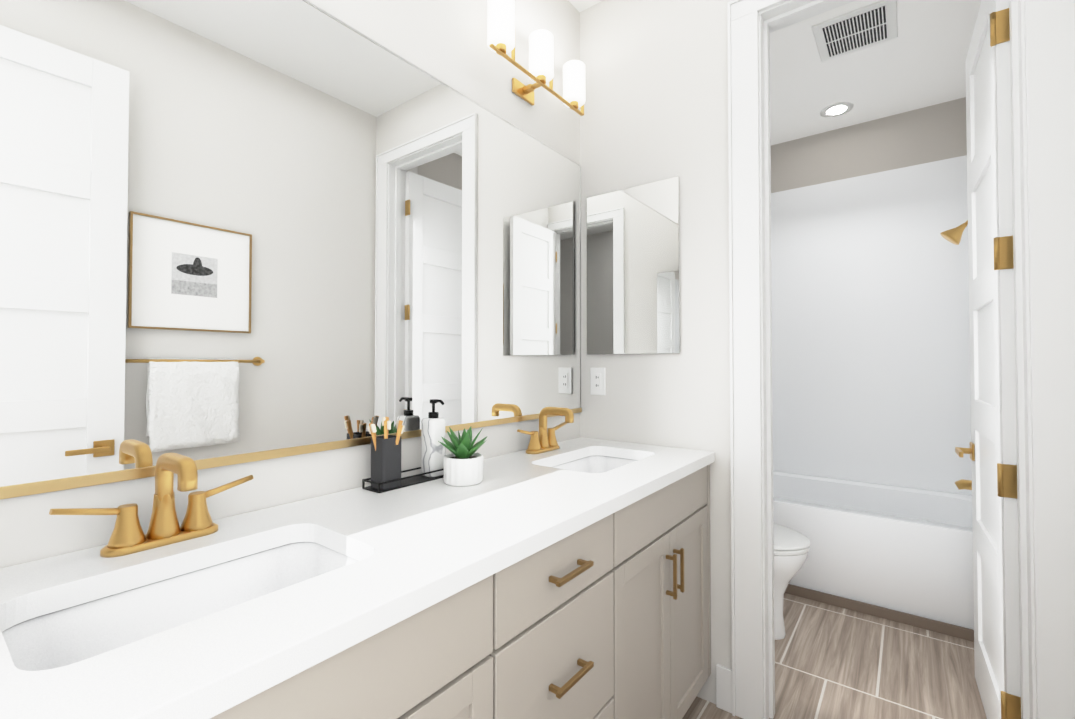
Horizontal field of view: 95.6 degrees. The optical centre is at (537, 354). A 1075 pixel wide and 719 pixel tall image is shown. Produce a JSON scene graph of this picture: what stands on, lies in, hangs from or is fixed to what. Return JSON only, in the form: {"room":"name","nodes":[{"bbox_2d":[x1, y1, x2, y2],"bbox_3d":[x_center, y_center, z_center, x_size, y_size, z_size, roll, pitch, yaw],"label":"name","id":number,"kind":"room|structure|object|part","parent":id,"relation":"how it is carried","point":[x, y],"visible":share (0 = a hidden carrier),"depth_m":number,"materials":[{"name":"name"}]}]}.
{"room":"bathroom","nodes":[
{"label":"bathroom","id":0,"kind":"room"},
{"bbox_2d":[0,0,579,567],"bbox_3d":[0.158,-0.120,2.164,0.120,2.740,3.995,-1,-1,37],"label":"wall","id":1,"kind":"structure","parent":0,"point":[444,40],"depth_m":1.36,"materials":[{"name":"white paint"}]},
{"bbox_2d":[0,0,581,499],"bbox_3d":[-0.368,-0.298,1.367,0.009,1.063,1.828,-1,-1,37],"label":"mirror","id":2,"kind":"object","parent":1,"relation":"attached to","point":[232,232],"visible":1,"depth_m":1.04,"materials":[{"name":"clear glass"}]},
{"bbox_3d":[-0.368,0.224,1.359,0.009,0.019,1.828,-1,-1,37],"label":"frame","id":3,"kind":"part","parent":2,"relation":"part of","materials":[{"name":"gold metal"}]},
{"bbox_2d":[487,0,584,115],"bbox_3d":[0.000,-1.041,1.764,0.132,0.195,0.545,-1,-1,37],"label":"sconce","id":4,"kind":"object","parent":1,"relation":"attached to","point":[501,29],"visible":1,"depth_m":1.71,"materials":[{"name":"white glass"}]},
{"bbox_3d":[-0.011,-1.015,1.772,0.104,0.143,0.545,-1,-1,37],"label":"arm","id":5,"kind":"part","parent":4,"relation":"part of"},
{"bbox_2d":[580,0,731,703],"bbox_3d":[0.817,-0.128,1.692,1.500,2.740,0.120,-1,-1,37],"label":"wall","id":6,"kind":"structure","parent":0,"point":[656,93],"depth_m":1.84,"materials":[{"name":"white paint"}]},
{"bbox_2d":[590,368,604,394],"bbox_3d":[0.252,0.111,2.037,0.070,0.114,0.008,-1,-1,37],"label":"electrical outlet plate","id":7,"kind":"object","parent":6,"relation":"attached to","point":[597,381],"visible":1,"depth_m":2.03,"materials":[{"name":"white plastic"}]},
{"bbox_2d":[587,176,680,353],"bbox_3d":[0.373,-0.336,1.949,0.403,0.665,0.013,-1,-1,37],"label":"medicine cabinet mirror","id":8,"kind":"object","parent":6,"relation":"attached to","point":[633,273],"visible":1,"depth_m":1.93,"materials":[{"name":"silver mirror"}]},
{"bbox_2d":[716,664,731,692],"bbox_3d":[0.524,1.174,1.978,0.599,0.146,0.017,-1,-1,37],"label":"baseboard","id":9,"kind":"structure","parent":6,"relation":"attached to","point":[723,687],"depth_m":1.70,"materials":[{"name":"white paint"}]},
{"bbox_2d":[727,0,1074,718],"bbox_3d":[1.056,-0.004,1.508,0.845,2.486,0.164,-1,-1,37],"label":"trim","id":10,"kind":"structure","parent":6,"relation":"attached to","point":[1047,112],"depth_m":1.26,"materials":[{"name":"white paint"}]},
{"bbox_2d":[955,0,1020,718],"bbox_3d":[1.510,0.037,1.624,0.139,2.392,0.636,-1,-1,36],"label":"door","id":11,"kind":"structure","parent":6,"relation":"in","point":[992,450],"depth_m":1.53,"materials":[{"name":"white paint"}]},
{"bbox_2d":[568,0,981,144],"bbox_3d":[0.592,-1.559,1.009,3.440,0.102,5.385,-1,-1,37],"label":"ceiling","id":12,"kind":"structure","parent":0,"point":[918,62],"depth_m":2.54,"materials":[{"name":"white paint"}]},
{"bbox_2d":[820,102,852,116],"bbox_3d":[1.800,-1.472,2.932,0.170,0.008,0.170,-1,-1,37],"label":"recessed light","id":13,"kind":"object","parent":12,"relation":"in","point":[837,109],"visible":1,"depth_m":2.92,"materials":[{"name":"white plastic"}]},
{"bbox_2d":[811,0,897,61],"bbox_3d":[1.459,-1.480,2.236,0.310,0.016,0.320,-1,-1,37],"label":"ceiling vent","id":14,"kind":"object","parent":12,"relation":"in","point":[875,23],"visible":1,"depth_m":2.21,"materials":[{"name":"white plastic"}]},
{"bbox_2d":[682,593,986,718],"bbox_3d":[0.592,1.280,0.961,3.440,0.100,5.385,-1,-1,37],"label":"floor","id":15,"kind":"structure","parent":0,"point":[833,662],"depth_m":1.92,"materials":[{"name":"brown tile"}]},
{"bbox_2d":[188,459,714,718],"bbox_3d":[-0.140,0.804,1.173,0.580,0.859,1.832,-1,-1,37],"label":"bathroom vanity","id":16,"kind":"object","parent":15,"relation":"on","point":[544,575],"depth_m":0.98,"materials":[{"name":"beige"}]},
{"bbox_2d":[0,437,714,718],"bbox_3d":[-0.146,0.355,1.185,0.566,0.036,1.832,-1,-1,37],"label":"countertop","id":17,"kind":"structure","parent":16,"relation":"on","point":[421,540],"depth_m":0.75,"materials":[{"name":"white stone"}]},
{"bbox_2d":[49,452,253,558],"bbox_3d":[-0.625,0.251,0.837,0.156,0.160,0.293,-1,-1,37],"label":"faucet","id":18,"kind":"object","parent":17,"relation":"on","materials":[{"name":"gold metal"}]},
{"bbox_2d":[0,531,367,678],"bbox_3d":[-0.489,0.437,0.731,0.325,0.166,0.485,-1,-1,37],"label":"sink","id":19,"kind":"object","parent":17,"relation":"in","point":[38,638],"depth_m":0.78,"materials":[{"name":"white ceramic"}]},
{"bbox_2d":[362,467,443,492],"bbox_3d":[-0.342,0.327,1.299,0.070,0.024,0.235,-1,-1,37],"label":"tray","id":20,"kind":"object","parent":17,"relation":"on","point":[412,480],"visible":0.56,"depth_m":1.27,"materials":[{"name":"black metal"}]},
{"bbox_2d":[371,435,400,489],"bbox_3d":[-0.386,0.272,1.242,0.058,0.125,0.058,-1,-1,37],"label":"toothbrush holder","id":21,"kind":"object","parent":20,"relation":"on","point":[385,460],"visible":0.79,"depth_m":1.22,"materials":[{"name":"black plastic"}]},
{"bbox_2d":[368,417,404,450],"bbox_3d":[-0.386,0.238,1.243,0.087,0.151,0.094,-1,-1,37],"label":"toothbrushes","id":22,"kind":"object","parent":21,"relation":"in","point":[386,424],"visible":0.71,"depth_m":1.22,"materials":[{"name":"brown wood"}]},
{"bbox_2d":[421,399,444,476],"bbox_3d":[-0.286,0.230,1.361,0.070,0.212,0.054,-1,-1,37],"label":"soap dispenser","id":23,"kind":"object","parent":20,"relation":"on","point":[432,435],"visible":0.94,"depth_m":1.34,"materials":[{"name":"white ceramic"}]},
{"bbox_2d":[438,426,487,486],"bbox_3d":[-0.197,0.267,1.296,0.143,0.143,0.139,-1,-1,37],"label":"succulent pot","id":24,"kind":"object","parent":17,"relation":"on","point":[463,463],"visible":1,"depth_m":1.26,"materials":[{"name":"white plastic"}]},
{"bbox_2d":[517,407,575,454],"bbox_3d":[0.061,0.267,1.738,0.156,0.160,0.293,-1,-1,37],"label":"faucet","id":25,"kind":"object","parent":17,"relation":"on","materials":[{"name":"gold metal"}]},
{"bbox_2d":[544,451,647,474],"bbox_3d":[0.197,0.452,1.631,0.325,0.166,0.485,-1,-1,37],"label":"sink","id":26,"kind":"object","parent":17,"relation":"in","point":[594,461],"depth_m":1.82,"materials":[{"name":"white ceramic"}]},
{"bbox_2d":[774,523,809,639],"bbox_3d":[0.866,0.853,2.334,0.777,0.800,0.436,-1,-1,37],"label":"toilet","id":27,"kind":"object","parent":15,"relation":"on","point":[791,548],"visible":0.1,"depth_m":2.10,"materials":[{"name":"white ceramic"}]},
{"bbox_3d":[0.944,0.826,2.275,0.582,0.049,0.386,-1,-1,37],"label":"seat","id":28,"kind":"part","parent":27,"relation":"part of","materials":[{"name":"white plastic"}]},
{"bbox_2d":[773,471,973,629],"bbox_3d":[1.684,1.026,2.812,1.473,0.470,0.816,-1,-1,37],"label":"bathtub","id":29,"kind":"object","parent":15,"relation":"on","point":[908,550],"visible":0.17,"depth_m":2.40,"materials":[{"name":"white ceramic"}]},
{"bbox_2d":[785,584,973,641],"bbox_3d":[1.433,1.231,2.479,1.473,0.050,0.010,-1,-1,37],"label":"baseboard","id":30,"kind":"structure","parent":29,"relation":"attached to","point":[907,619],"depth_m":2.31,"materials":[{"name":"brown tile"}]},
{"bbox_2d":[771,97,966,192],"bbox_3d":[1.939,-1.303,3.185,1.440,0.340,0.004,-1,-1,37],"label":"wall","id":31,"kind":"structure","parent":0,"point":[933,133],"depth_m":3.04,"materials":[{"name":"grey paint"}]},
{"bbox_3d":[1.976,-0.102,3.214,1.740,2.740,0.120,-1,-1,37],"label":"wall","id":32,"kind":"structure","parent":0,"visible":0},
{"bbox_2d":[771,155,971,494],"bbox_3d":[1.936,-0.163,3.163,1.500,1.940,0.012,-1,-1,37],"label":"shower surround","id":33,"kind":"structure","parent":32,"relation":"attached to","point":[870,337],"depth_m":3.01,"materials":[{"name":"white plastic"}]},
{"bbox_2d":[940,220,967,244],"bbox_3d":[2.186,-0.649,2.467,0.225,0.171,0.100,-1,-1,37],"label":"shower head","id":34,"kind":"object","parent":33,"relation":"attached to","point":[953,235],"visible":0.65,"depth_m":2.48},
{"bbox_2d":[955,479,971,489],"bbox_3d":[2.203,0.658,2.432,0.183,0.051,0.050,-1,-1,37],"label":"tub spout","id":35,"kind":"object","parent":33,"relation":"attached to","point":[963,484],"visible":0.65,"depth_m":2.45,"materials":[{"name":"gold metal"}]}
]}

